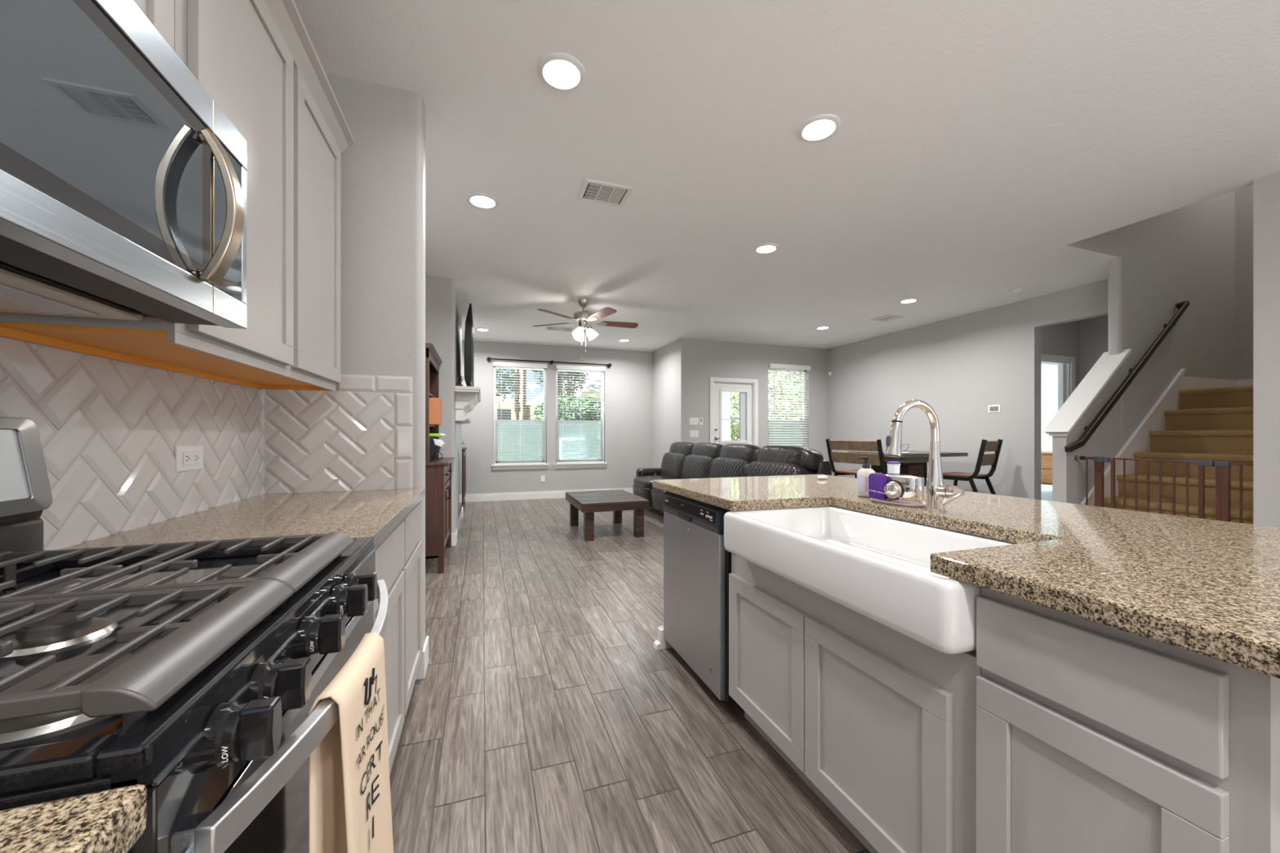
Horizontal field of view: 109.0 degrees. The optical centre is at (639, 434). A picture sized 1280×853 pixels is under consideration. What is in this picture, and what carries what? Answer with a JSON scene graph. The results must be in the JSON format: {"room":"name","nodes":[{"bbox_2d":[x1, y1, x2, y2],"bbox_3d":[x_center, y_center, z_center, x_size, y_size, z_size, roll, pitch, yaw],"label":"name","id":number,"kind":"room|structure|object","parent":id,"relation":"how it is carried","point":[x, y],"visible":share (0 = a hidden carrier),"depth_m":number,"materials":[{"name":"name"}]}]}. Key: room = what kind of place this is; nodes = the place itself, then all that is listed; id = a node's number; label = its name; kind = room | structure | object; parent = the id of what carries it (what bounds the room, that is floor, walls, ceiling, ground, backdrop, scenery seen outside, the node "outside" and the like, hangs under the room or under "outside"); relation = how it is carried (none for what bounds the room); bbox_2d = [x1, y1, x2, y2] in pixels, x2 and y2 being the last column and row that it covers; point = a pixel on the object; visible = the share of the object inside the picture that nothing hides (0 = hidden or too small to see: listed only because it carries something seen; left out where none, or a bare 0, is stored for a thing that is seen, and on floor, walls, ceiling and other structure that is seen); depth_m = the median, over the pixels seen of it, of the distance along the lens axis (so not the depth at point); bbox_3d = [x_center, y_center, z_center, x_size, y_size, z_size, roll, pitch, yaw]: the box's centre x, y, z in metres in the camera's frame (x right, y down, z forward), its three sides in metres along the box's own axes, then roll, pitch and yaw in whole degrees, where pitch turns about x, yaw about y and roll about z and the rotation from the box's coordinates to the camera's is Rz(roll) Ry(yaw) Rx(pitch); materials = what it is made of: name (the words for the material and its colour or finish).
{"room":"kitchen","nodes":[
{"label":"kitchen","id":0,"kind":"room"},
{"bbox_2d":[0,336,265,550],"bbox_3d":[-1.736,-0.232,2.152,0.130,2.743,11.600,0,0,-19],"label":"wall","id":1,"kind":"structure","parent":0,"point":[109,430],"depth_m":1.18,"materials":[{"name":"grey tile"}]},
{"bbox_2d":[133,0,173,49],"bbox_3d":[-0.925,-0.958,0.533,0.352,0.636,0.770,0,0,-19],"label":"upper cabinet","id":2,"kind":"object","parent":1,"relation":"attached to","point":[160,13],"visible":0.02,"depth_m":0.86,"materials":[{"name":"grey wood"}]},
{"bbox_2d":[0,0,247,328],"bbox_3d":[-0.875,-0.420,0.553,0.460,0.406,0.756,0,0,-19],"label":"microwave","id":3,"kind":"object","parent":2,"relation":"attached to","point":[123,180],"visible":1,"depth_m":0.64,"materials":[{"name":"silver metal"}]},
{"bbox_2d":[0,0,355,391],"bbox_3d":[-1.231,-0.729,1.411,0.357,1.094,1.087,0,0,-19],"label":"upper cabinet","id":4,"kind":"object","parent":1,"relation":"attached to","point":[258,60],"visible":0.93,"depth_m":1.33,"materials":[{"name":"grey wood"}]},
{"bbox_2d":[174,445,203,472],"bbox_3d":[-1.421,0.074,1.442,0.010,0.078,0.139,0,0,-19],"label":"wall outlet","id":5,"kind":"object","parent":1,"relation":"attached to","point":[188,458],"visible":1,"depth_m":1.43,"materials":[{"name":"white plastic"}]},
{"bbox_2d":[182,451,199,465],"bbox_3d":[-1.419,0.074,1.443,0.002,0.042,0.083,0,0,-19],"label":"receptacle","id":6,"kind":"object","parent":5,"relation":"attached to","point":[189,458],"depth_m":1.44,"materials":[{"name":"white plastic"}]},
{"bbox_2d":[263,72,425,650],"bbox_3d":[-1.337,-0.232,2.110,0.617,2.743,0.160,0,0,-19],"label":"wall","id":7,"kind":"structure","parent":0,"point":[383,174],"depth_m":2.08,"materials":[{"name":"grey paint"}]},
{"bbox_2d":[415,635,428,679],"bbox_3d":[-1.081,1.075,2.198,0.099,0.130,0.180,0,0,-19],"label":"baseboard","id":8,"kind":"structure","parent":7,"relation":"attached to","point":[422,669],"depth_m":2.13,"materials":[{"name":"white wood"}]},
{"bbox_2d":[425,275,462,533],"bbox_3d":[-2.489,-0.232,5.441,0.610,2.743,1.790,0,0,-19],"label":"wall","id":9,"kind":"structure","parent":0,"point":[443,320],"depth_m":4.67,"materials":[{"name":"grey paint"}]},
{"bbox_2d":[455,422,462,533],"bbox_3d":[-2.192,0.490,5.548,0.021,1.260,1.316,0,0,-19],"label":"fireplace","id":10,"kind":"object","parent":9,"relation":"attached to","point":[458,426],"visible":0.98,"depth_m":5.24,"materials":[{"name":"grey tile"}]},
{"bbox_2d":[454,386,480,423],"bbox_3d":[-2.076,-0.328,5.565,0.251,0.356,1.725,0,0,-19],"label":"mantel","id":11,"kind":"object","parent":9,"relation":"attached to","point":[467,397],"visible":0.99,"depth_m":4.89,"materials":[{"name":"white wood"}]},
{"bbox_2d":[454,386,480,402],"bbox_3d":[-2.076,-0.478,5.565,0.251,0.056,1.725,0,0,-19],"label":"shelf","id":12,"kind":"object","parent":11,"relation":"attached to","point":[460,390],"depth_m":4.79,"materials":[{"name":"white wood"}]},
{"bbox_2d":[463,302,473,386],"bbox_3d":[-2.105,-0.971,5.631,0.170,0.929,1.420,0,0,-19],"label":"television","id":13,"kind":"object","parent":11,"relation":"on","point":[468,331],"visible":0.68,"depth_m":4.97,"materials":[{"name":"black plastic"}]},
{"bbox_2d":[462,339,652,494],"bbox_3d":[-1.652,-0.232,8.236,4.255,2.743,0.150,0,0,-19],"label":"wall","id":14,"kind":"structure","parent":0,"point":[628,383],"depth_m":8.29,"materials":[{"name":"grey paint"}]},
{"bbox_2d":[491,365,549,470],"bbox_3d":[-2.108,-0.307,8.045,0.983,1.825,0.175,0,0,-19],"label":"window","id":15,"kind":"structure","parent":14,"relation":"in","point":[531,466],"depth_m":8.02,"materials":[{"name":"white plastic"}]},
{"bbox_2d":[493,361,546,464],"bbox_3d":[-2.093,-0.372,8.001,0.913,1.775,0.102,0,0,-19],"label":"window blind","id":16,"kind":"object","parent":15,"relation":"attached to","point":[501,364],"visible":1,"depth_m":8.00,"materials":[{"name":"white plastic"}]},
{"bbox_2d":[486,356,611,367],"bbox_3d":[-1.570,-1.295,8.130,2.200,0.070,0.105,0,0,-19],"label":"curtain rod","id":17,"kind":"object","parent":14,"relation":"attached to","point":[488,358],"visible":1,"depth_m":8.08,"materials":[{"name":"grey metal"}]},
{"bbox_2d":[465,488,633,502],"bbox_3d":[-1.639,1.073,8.153,3.985,0.135,0.016,0,0,-19],"label":"baseboard","id":18,"kind":"structure","parent":14,"relation":"attached to","point":[553,494],"depth_m":8.00,"materials":[{"name":"white"}]},
{"bbox_2d":[553,368,607,468],"bbox_3d":[-1.097,-0.307,8.393,0.983,1.825,0.175,0,0,-19],"label":"window","id":19,"kind":"structure","parent":14,"relation":"in","point":[571,465],"depth_m":8.39,"materials":[{"name":"white plastic"}]},
{"bbox_2d":[555,364,605,463],"bbox_3d":[-1.082,-0.372,8.350,0.913,1.775,0.102,0,0,-19],"label":"window blind","id":20,"kind":"object","parent":19,"relation":"attached to","point":[557,366],"visible":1,"depth_m":8.37,"materials":[{"name":"white plastic"}]},
{"bbox_2d":[389,497,870,852],"bbox_3d":[3.171,1.190,3.843,10.500,0.100,11.600,0,0,-19],"label":"floor","id":21,"kind":"structure","parent":0,"point":[545,715],"depth_m":1.78,"materials":[{"name":"brown wood"}]},
{"bbox_2d":[0,417,388,852],"bbox_3d":[-0.759,0.554,0.614,0.711,1.172,0.755,0,0,-19],"label":"gas range","id":22,"kind":"object","parent":21,"relation":"on","point":[192,673],"visible":0.98,"depth_m":0.51,"materials":[{"name":"black metal"}]},
{"bbox_2d":[0,537,370,810],"bbox_3d":[-0.793,0.252,0.602,0.622,0.032,0.755,0,0,-19],"label":"cooktop","id":23,"kind":"object","parent":22,"relation":"in","point":[56,756],"depth_m":0.45,"materials":[{"name":"black metal"}]},
{"bbox_2d":[308,631,393,852],"bbox_3d":[-0.402,0.565,0.663,0.063,0.490,0.246,0,0,-16],"label":"tea towel","id":24,"kind":"object","parent":22,"relation":"hanging from","point":[349,797],"visible":0.98,"depth_m":0.63,"materials":[{"name":"beige fabric"}]},
{"bbox_2d":[373,520,404,773],"bbox_3d":[-1.038,0.715,1.257,0.611,0.850,0.623,0,0,-19],"label":"base cabinet","id":25,"kind":"object","parent":21,"relation":"on","point":[389,554],"visible":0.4,"depth_m":1.47,"materials":[{"name":"grey wood"}]},
{"bbox_2d":[60,488,424,549],"bbox_3d":[-1.117,0.269,1.498,0.623,0.038,1.135,0,0,-19],"label":"countertop","id":26,"kind":"structure","parent":25,"relation":"on","point":[375,513],"depth_m":1.37,"materials":[{"name":"stone"}]},
{"bbox_2d":[400,501,422,715],"bbox_3d":[-1.220,0.715,1.786,0.611,0.850,0.497,0,0,-19],"label":"base cabinet","id":27,"kind":"object","parent":21,"relation":"on","point":[412,567],"visible":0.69,"depth_m":1.85,"materials":[{"name":"grey wood"}]},
{"bbox_2d":[425,342,454,573],"bbox_3d":[-2.021,0.196,4.115,0.600,1.888,0.962,0,0,-19],"label":"hutch","id":28,"kind":"object","parent":21,"relation":"on","point":[437,473],"visible":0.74,"depth_m":3.75,"materials":[{"name":"brown wood"}]},
{"bbox_2d":[429,397,441,425],"bbox_3d":[-2.012,-0.214,4.193,0.328,0.241,0.240,0,0,-19],"label":"storage box","id":29,"kind":"object","parent":28,"relation":"on","point":[435,403],"visible":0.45,"depth_m":4.12,"materials":[{"name":"orange"}]},
{"bbox_2d":[429,437,444,461],"bbox_3d":[-1.940,0.126,4.107,0.329,0.202,0.378,0,0,-19],"label":"printer","id":30,"kind":"object","parent":28,"relation":"on","point":[435,444],"visible":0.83,"depth_m":4.01,"materials":[{"name":"black plastic"}]},
{"bbox_2d":[425,457,454,466],"bbox_3d":[-2.021,0.241,4.115,0.600,0.027,0.962,0,0,-19],"label":"countertop","id":31,"kind":"structure","parent":28,"relation":"on","point":[445,461],"depth_m":3.89,"materials":[{"name":"brown wood"}]},
{"bbox_2d":[462,447,466,506],"bbox_3d":[-2.993,0.675,6.965,0.620,0.930,1.120,0,0,-19],"label":"base cabinet","id":32,"kind":"object","parent":21,"relation":"on","point":[464,451],"visible":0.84,"depth_m":7.00,"materials":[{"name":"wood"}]},
{"bbox_2d":[565,489,649,541],"bbox_3d":[-0.422,0.933,5.436,0.755,0.414,1.047,0,0,-19],"label":"coffee table","id":33,"kind":"object","parent":21,"relation":"on","point":[617,501],"visible":1,"depth_m":5.08,"materials":[{"name":"brown wood"}]},
{"bbox_2d":[653,490,672,650],"bbox_3d":[0.398,0.715,2.554,0.682,0.850,0.062,0,0,-19],"label":"base cabinet","id":34,"kind":"object","parent":21,"relation":"on","point":[660,643],"visible":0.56,"depth_m":2.43,"materials":[{"name":"grey wood"}]},
{"bbox_2d":[662,491,734,702],"bbox_3d":[0.519,0.688,2.228,0.646,0.785,0.625,0,0,-19],"label":"dishwasher","id":35,"kind":"object","parent":21,"relation":"on","point":[697,564],"visible":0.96,"depth_m":2.02,"materials":[{"name":"silver metal"}]},
{"bbox_2d":[632,441,831,515],"bbox_3d":[0.826,0.609,5.724,0.947,1.002,3.785,0,0,-19],"label":"sofa","id":36,"kind":"object","parent":21,"relation":"on","point":[684,460],"visible":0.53,"depth_m":5.48,"materials":[{"name":"black leather"}]},
{"bbox_2d":[633,475,675,488],"bbox_3d":[0.309,0.740,6.866,0.700,0.220,0.830,0,0,-19],"label":"seat cushion","id":37,"kind":"object","parent":36,"relation":"on","point":[642,482],"depth_m":6.69,"materials":[{"name":"black leather"}]},
{"bbox_2d":[659,452,687,479],"bbox_3d":[0.593,0.510,6.963,0.387,0.485,0.840,0,0,-19],"label":"cushion","id":38,"kind":"object","parent":36,"relation":"on","point":[672,464],"depth_m":6.79,"materials":[{"name":"black leather"}]},
{"bbox_2d":[680,453,715,479],"bbox_3d":[0.860,0.510,6.188,0.387,0.485,0.840,0,0,-19],"label":"cushion","id":39,"kind":"object","parent":36,"relation":"on","point":[692,465],"depth_m":6.06,"materials":[{"name":"black leather"}]},
{"bbox_2d":[708,457,751,478],"bbox_3d":[1.127,0.510,5.413,0.387,0.485,0.840,0,0,-19],"label":"cushion","id":40,"kind":"object","parent":36,"relation":"on","point":[718,467],"depth_m":5.29,"materials":[{"name":"black leather"}]},
{"bbox_2d":[745,460,815,476],"bbox_3d":[1.398,0.510,4.628,0.387,0.485,0.860,0,0,-19],"label":"cushion","id":41,"kind":"object","parent":36,"relation":"on","point":[756,468],"depth_m":4.42,"materials":[{"name":"black leather"}]},
{"bbox_2d":[826,438,912,478],"bbox_3d":[2.899,0.597,5.812,0.590,1.091,0.877,0,0,-19],"label":"dining chair","id":42,"kind":"object","parent":21,"relation":"on","point":[864,446],"visible":0.56,"depth_m":5.75,"materials":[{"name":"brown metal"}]},
{"bbox_2d":[728,506,1013,852],"bbox_3d":[0.802,0.715,1.464,0.630,0.850,0.965,0,0,-19],"label":"base cabinet","id":43,"kind":"object","parent":21,"relation":"on","point":[879,722],"visible":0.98,"depth_m":1.19,"materials":[{"name":"grey wood"}]},
{"bbox_2d":[847,450,968,486],"bbox_3d":[3.499,0.682,6.019,1.060,0.915,0.897,0,0,-19],"label":"dining table","id":44,"kind":"object","parent":21,"relation":"on","point":[914,463],"visible":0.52,"depth_m":5.71,"materials":[{"name":"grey wood"}]},
{"bbox_2d":[942,439,1003,494],"bbox_3d":[4.011,0.597,5.583,0.447,1.091,0.590,0,0,-31],"label":"dining chair","id":45,"kind":"object","parent":21,"relation":"on","point":[983,460],"visible":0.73,"depth_m":5.45,"materials":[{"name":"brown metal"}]},
{"bbox_2d":[1040,451,1052,484],"bbox_3d":[6.795,0.713,7.710,0.706,0.855,1.090,0,0,-19],"label":"dresser","id":46,"kind":"object","parent":21,"relation":"on","point":[1046,456],"visible":0.02,"depth_m":7.37,"materials":[{"name":"brown wood"}]},
{"bbox_2d":[976,587,1279,852],"bbox_3d":[1.017,0.715,0.839,0.630,0.850,0.353,0,0,-19],"label":"base cabinet","id":47,"kind":"object","parent":21,"relation":"on","point":[1092,737],"visible":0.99,"depth_m":0.71,"materials":[{"name":"grey wood"}]},
{"bbox_2d":[1103,385,1253,524],"bbox_3d":[5.050,0.354,3.814,2.815,1.572,1.004,0,0,-19],"label":"staircase","id":48,"kind":"structure","parent":21,"relation":"on","point":[1211,424],"depth_m":3.90,"materials":[{"name":"beige carpet"}]},
{"bbox_2d":[1073,455,1253,523],"bbox_3d":[3.897,0.559,3.424,0.044,0.772,1.025,0,0,-19],"label":"safety gate","id":49,"kind":"object","parent":48,"relation":"on","point":[1222,468],"visible":0.47,"depth_m":3.28,"materials":[{"name":"brown wood"}]},
{"bbox_3d":[-0.554,0.714,-0.147,0.611,0.851,0.784,0,0,-19],"label":"base cabinet","id":50,"kind":"object","parent":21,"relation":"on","visible":0},
{"bbox_2d":[0,784,146,852],"bbox_3d":[-0.536,0.269,-0.142,0.651,0.038,0.781,0,0,-19],"label":"countertop","id":51,"kind":"structure","parent":50,"relation":"on","point":[112,820],"depth_m":0.30,"materials":[{"name":"stone"}]},
{"bbox_3d":[1.203,0.715,1.776,0.328,0.850,2.005,0,0,-19],"label":"kitchen island","id":52,"kind":"object","parent":21,"relation":"on","visible":0},
{"bbox_2d":[652,474,1279,679],"bbox_3d":[0.963,0.270,1.694,1.145,0.040,2.175,0,0,-19],"label":"island countertop","id":53,"kind":"structure","parent":52,"relation":"on","point":[1208,588],"depth_m":0.93,"materials":[{"name":"stone"}]},
{"bbox_2d":[857,456,875,497],"bbox_3d":[0.913,0.169,1.845,0.048,0.162,0.066,0,0,-43],"label":"soap bottle","id":54,"kind":"object","parent":53,"relation":"on","point":[863,474],"visible":0.8,"depth_m":1.83,"materials":[{"name":"beige plastic"}]},
{"bbox_2d":[724,506,1014,654],"bbox_3d":[0.689,0.365,1.391,0.495,0.149,0.899,0,0,-19],"label":"sink","id":55,"kind":"object","parent":53,"relation":"in","point":[875,567],"visible":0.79,"depth_m":1.27,"materials":[{"name":"white ceramic"}]},
{"bbox_2d":[867,474,925,506],"bbox_3d":[0.944,0.198,1.663,0.144,0.102,0.200,0,0,-29],"label":"sink caddy","id":56,"kind":"object","parent":53,"relation":"on","point":[900,491],"depth_m":1.61,"materials":[{"name":"silver metal"}]},
{"bbox_2d":[868,473,887,499],"bbox_3d":[0.878,0.190,1.685,0.028,0.094,0.062,0,0,-27],"label":"sponge","id":57,"kind":"object","parent":56,"relation":"in","point":[877,482],"visible":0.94,"depth_m":1.67,"materials":[{"name":"purple"}]},
{"bbox_2d":[886,461,900,476],"bbox_3d":[0.936,0.140,1.683,0.045,0.081,0.045,0,0,-19],"label":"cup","id":58,"kind":"object","parent":56,"relation":"in","point":[893,467],"visible":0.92,"depth_m":1.67,"materials":[{"name":"white plastic"}]},
{"bbox_2d":[870,497,925,506],"bbox_3d":[0.949,0.244,1.665,0.139,0.010,0.201,0,0,-19],"label":"tray","id":59,"kind":"object","parent":56,"relation":"on","point":[906,502],"depth_m":1.61,"materials":[{"name":"silver"}]},
{"bbox_2d":[883,475,924,503],"bbox_3d":[0.949,0.196,1.665,0.089,0.089,0.162,0,0,-19],"label":"cup","id":60,"kind":"object","parent":56,"relation":"on","point":[908,491],"depth_m":1.60,"materials":[{"name":"silver metal"}]},
{"bbox_2d":[884,399,964,511],"bbox_3d":[0.902,0.068,1.452,0.236,0.365,0.119,0,0,-19],"label":"kitchen faucet","id":61,"kind":"object","parent":53,"relation":"on","point":[936,491],"visible":1,"depth_m":1.48,"materials":[{"name":"silver metal"}]},
{"bbox_2d":[652,339,677,467],"bbox_3d":[0.507,-0.232,8.272,0.150,2.743,1.190,0,0,-19],"label":"wall","id":62,"kind":"structure","parent":0,"point":[664,359],"depth_m":8.25,"materials":[{"name":"grey paint"}]},
{"bbox_2d":[677,337,826,460],"bbox_3d":[2.120,-0.232,8.119,3.100,2.743,0.150,0,0,-19],"label":"wall","id":63,"kind":"structure","parent":0,"point":[698,360],"depth_m":7.92,"materials":[{"name":"grey paint"}]},
{"bbox_2d":[714,382,751,444],"bbox_3d":[1.616,0.120,7.883,0.784,2.020,0.108,0,0,-19],"label":"door","id":64,"kind":"structure","parent":63,"relation":"in","point":[744,390],"depth_m":7.96,"materials":[{"name":"white wood"}]},
{"bbox_2d":[709,377,758,445],"bbox_3d":[1.609,0.083,7.907,0.945,2.115,0.118,0,0,-19],"label":"trim","id":65,"kind":"structure","parent":63,"relation":"attached to","point":[712,380],"depth_m":7.91,"materials":[{"name":"white"}]},
{"bbox_2d":[768,366,806,446],"bbox_3d":[2.674,-0.307,8.276,0.940,1.825,0.175,0,0,-19],"label":"window","id":66,"kind":"structure","parent":63,"relation":"in","point":[769,368],"depth_m":8.43,"materials":[{"name":"white plastic"}]},
{"bbox_2d":[768,363,810,448],"bbox_3d":[2.689,-0.372,8.232,0.870,1.775,0.103,0,0,-19],"label":"window blind","id":67,"kind":"object","parent":66,"relation":"attached to","point":[771,365],"visible":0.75,"depth_m":8.25,"materials":[{"name":"white plastic"}]},
{"bbox_2d":[293,0,1279,351],"bbox_3d":[3.171,-1.753,3.843,10.500,0.300,11.600,0,0,-19],"label":"ceiling","id":68,"kind":"structure","parent":0,"point":[975,142],"depth_m":2.47,"materials":[{"name":"white paint"}]},
{"bbox_2d":[466,192,498,208],"bbox_3d":[-1.075,-1.597,3.120,0.210,0.012,0.210,0,0,-19],"label":"recessed light","id":69,"kind":"object","parent":68,"relation":"in","point":[480,200],"visible":1,"depth_m":3.11,"materials":[{"name":"white plastic"}]},
{"bbox_2d":[537,52,585,91],"bbox_3d":[-0.346,-1.597,2.017,0.210,0.012,0.210,0,0,-19],"label":"recessed light","id":70,"kind":"object","parent":68,"relation":"in","point":[562,72],"visible":1,"depth_m":2.00,"materials":[{"name":"white plastic"}]},
{"bbox_2d":[533,298,638,361],"bbox_3d":[-0.622,-1.236,5.454,1.286,0.733,1.345,0,0,-19],"label":"ceiling fan","id":71,"kind":"object","parent":68,"relation":"hanging from","point":[583,317],"visible":1,"depth_m":5.39,"materials":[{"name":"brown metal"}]},
{"bbox_2d":[577,178,633,207],"bbox_3d":[-0.233,-1.599,3.024,0.315,0.008,0.255,0,0,-19],"label":"ceiling vent","id":72,"kind":"object","parent":68,"relation":"in","point":[594,191],"visible":1,"depth_m":3.01,"materials":[{"name":"white metal"}]},
{"bbox_2d":[753,243,778,253],"bbox_3d":[1.083,-1.597,3.917,0.210,0.012,0.210,0,0,-19],"label":"recessed light","id":73,"kind":"object","parent":68,"relation":"in","point":[765,248],"visible":1,"depth_m":3.91,"materials":[{"name":"white plastic"}]},
{"bbox_2d":[797,114,840,142],"bbox_3d":[0.934,-1.597,2.385,0.210,0.012,0.210,0,0,-19],"label":"recessed light","id":74,"kind":"object","parent":68,"relation":"in","point":[822,126],"visible":1,"depth_m":2.37,"materials":[{"name":"white plastic"}]},
{"bbox_2d":[826,279,1108,499],"bbox_3d":[4.234,-0.232,6.558,0.120,2.743,4.480,0,0,-19],"label":"wall","id":75,"kind":"structure","parent":0,"point":[962,366],"depth_m":6.09,"materials":[{"name":"grey paint"}]},
{"bbox_2d":[1040,363,1057,451],"bbox_3d":[5.637,-0.232,7.613,3.220,2.743,3.320,0,0,-19],"label":"wall","id":76,"kind":"structure","parent":0,"point":[1049,372],"depth_m":7.94,"materials":[{"name":"white paint"}]},
{"bbox_2d":[1040,320,1079,395],"bbox_3d":[5.189,-0.232,5.766,1.170,2.743,0.120,0,0,-19],"label":"wall","id":77,"kind":"structure","parent":0,"point":[1063,339],"depth_m":5.76,"materials":[{"name":"grey paint"}]},
{"bbox_2d":[1040,353,1075,410],"bbox_3d":[5.088,0.072,5.721,0.900,2.135,0.140,0,0,-19],"label":"trim","id":78,"kind":"structure","parent":77,"relation":"attached to","point":[1063,367],"depth_m":5.80,"materials":[{"name":"white wood"}]},
{"bbox_2d":[1080,315,1108,382],"bbox_3d":[5.888,-0.232,5.351,0.120,2.743,1.120,0,0,-19],"label":"wall","id":79,"kind":"structure","parent":0,"point":[1094,331],"depth_m":5.75,"materials":[{"name":"grey paint"}]},
{"bbox_2d":[1052,190,1235,504],"bbox_3d":[4.971,-1.510,4.389,2.940,5.300,0.102,0,0,-19],"label":"wall","id":80,"kind":"structure","parent":0,"point":[1188,252],"depth_m":4.31,"materials":[{"name":"grey paint"}]},
{"bbox_2d":[1042,348,1131,435],"bbox_3d":[3.966,-0.381,4.043,0.901,0.784,0.190,0,0,-19],"label":"trim","id":81,"kind":"structure","parent":80,"relation":"attached to","point":[1074,407],"depth_m":4.01,"materials":[{"name":"white wood"}]},
{"bbox_2d":[1064,300,1190,452],"bbox_3d":[4.360,-0.567,4.075,1.810,1.419,0.096,0,0,-19],"label":"handrail","id":82,"kind":"object","parent":80,"relation":"attached to","point":[1182,307],"visible":1,"depth_m":4.00,"materials":[{"name":"black wood"}]},
{"bbox_2d":[1080,368,1186,506],"bbox_3d":[4.472,0.250,4.150,1.720,1.780,0.028,0,0,-19],"label":"trim","id":83,"kind":"structure","parent":80,"relation":"attached to","point":[1139,441],"depth_m":4.21,"materials":[{"name":"white wood"}]},
{"bbox_2d":[1184,376,1253,389],"bbox_3d":[5.896,-0.502,4.116,1.030,0.135,1.020,0,0,-19],"label":"baseboard","id":84,"kind":"structure","parent":80,"relation":"attached to","point":[1190,383],"depth_m":4.59,"materials":[{"name":"white"}]},
{"bbox_2d":[1235,184,1253,380],"bbox_3d":[6.463,-1.510,4.309,0.170,5.300,1.025,0,0,-19],"label":"wall","id":85,"kind":"structure","parent":0,"point":[1243,196],"depth_m":4.71,"materials":[{"name":"grey paint"}]},
{"bbox_2d":[1253,171,1279,527],"bbox_3d":[4.671,-0.232,0.687,0.120,2.743,4.655,0,0,-19],"label":"wall","id":86,"kind":"structure","parent":0,"point":[1266,189],"depth_m":2.82,"materials":[{"name":"grey paint"}]},
{"bbox_3d":[-6.588,1.390,49.797,100.000,0.200,81.550,0,0,-19],"label":"lawn","id":87,"kind":"structure","parent":0,"visible":0},
{"bbox_2d":[495,391,519,457],"bbox_3d":[-12.038,-1.385,29.169,8.250,5.350,10.000,0,0,-19],"label":"house","id":88,"kind":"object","parent":87,"relation":"on","point":[507,414],"visible":0.14,"depth_m":25.88,"materials":[{"name":"white"}]},
{"bbox_2d":[495,368,519,403],"bbox_3d":[-7.123,-5.285,21.862,3.091,13.152,2.672,0,0,-19],"label":"pine tree","id":89,"kind":"object","parent":87,"relation":"on","point":[506,376],"visible":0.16,"depth_m":21.83,"materials":[{"name":"green plant"}]},
{"bbox_2d":[510,368,519,419],"bbox_3d":[-5.175,-5.785,18.334,4.025,14.151,2.639,0,0,-19],"label":"pine tree","id":90,"kind":"object","parent":87,"relation":"on","point":[517,386],"visible":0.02,"depth_m":18.30,"materials":[{"name":"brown plant"}]},
{"bbox_2d":[520,369,526,419],"bbox_3d":[-5.197,-5.785,20.420,3.054,14.151,2.033,0,0,-19],"label":"pine tree","id":91,"kind":"object","parent":87,"relation":"on","point":[523,381],"visible":0.02,"depth_m":20.32,"materials":[{"name":"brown plant"}]},
{"bbox_2d":[519,372,597,454],"bbox_3d":[-2.861,-1.985,33.920,12.300,6.550,11.000,0,0,-19],"label":"house","id":92,"kind":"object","parent":87,"relation":"on","point":[534,402],"visible":0.02,"depth_m":27.92,"materials":[{"name":"white"}]},
{"bbox_2d":[531,369,592,438],"bbox_3d":[-3.201,-1.797,18.791,2.725,6.194,2.111,0,0,-19],"label":"leafy tree","id":93,"kind":"object","parent":87,"relation":"on","point":[569,383],"visible":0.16,"depth_m":18.61,"materials":[{"name":"plant"}]},
{"bbox_2d":[530,394,600,434],"bbox_3d":[-2.500,-0.118,17.327,3.257,2.861,1.950,0,0,-19],"label":"shrub","id":94,"kind":"object","parent":87,"relation":"on","point":[570,412],"visible":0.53,"depth_m":16.88,"materials":[{"name":"green plant"}]},
{"bbox_2d":[497,422,799,461],"bbox_3d":[-1.752,0.415,15.823,25.000,1.750,0.060,0,0,-19],"label":"fence","id":95,"kind":"object","parent":87,"relation":"on","point":[588,432],"visible":0.02,"depth_m":15.18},
{"bbox_2d":[573,373,738,422],"bbox_3d":[0.884,-1.785,24.898,9.100,6.150,6.500,0,0,-19],"label":"house","id":96,"kind":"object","parent":87,"relation":"on","point":[592,385],"visible":0.06,"depth_m":21.59,"materials":[{"name":"white"}]},
{"bbox_2d":[730,391,738,440],"bbox_3d":[2.785,-0.325,14.919,2.436,3.566,2.113,0,0,-19],"label":"shrub","id":97,"kind":"object","parent":87,"relation":"on","point":[734,423],"visible":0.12,"depth_m":14.43,"materials":[{"name":"green plant"}]},
{"bbox_2d":[768,369,802,446],"bbox_3d":[5.397,-0.768,15.608,3.067,4.868,2.088,0,0,-24],"label":"shrub","id":98,"kind":"object","parent":87,"relation":"on","point":[768,370],"visible":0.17,"depth_m":15.24,"materials":[{"name":"green plant"}]},
{"label":"outside","id":99,"kind":"structure","parent":0,"visible":0},
{"bbox_3d":[1.230,1.225,10.240,15.000,0.130,4.440,0,0,-19],"label":"patio","id":100,"kind":"object","parent":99,"visible":0},
{"bbox_2d":[559,438,597,460],"bbox_3d":[-1.558,0.685,10.274,1.150,1.210,0.558,0,0,-19],"label":"barbecue grill","id":101,"kind":"object","parent":100,"relation":"on","point":[572,447],"visible":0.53,"depth_m":10.07,"materials":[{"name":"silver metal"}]},
{"bbox_2d":[721,391,730,440],"bbox_3d":[1.812,-0.200,10.700,0.440,2.720,0.450,0,0,-19],"label":"brick column","id":102,"kind":"structure","parent":100,"relation":"on","point":[726,396],"depth_m":10.52,"materials":[{"name":"white"}]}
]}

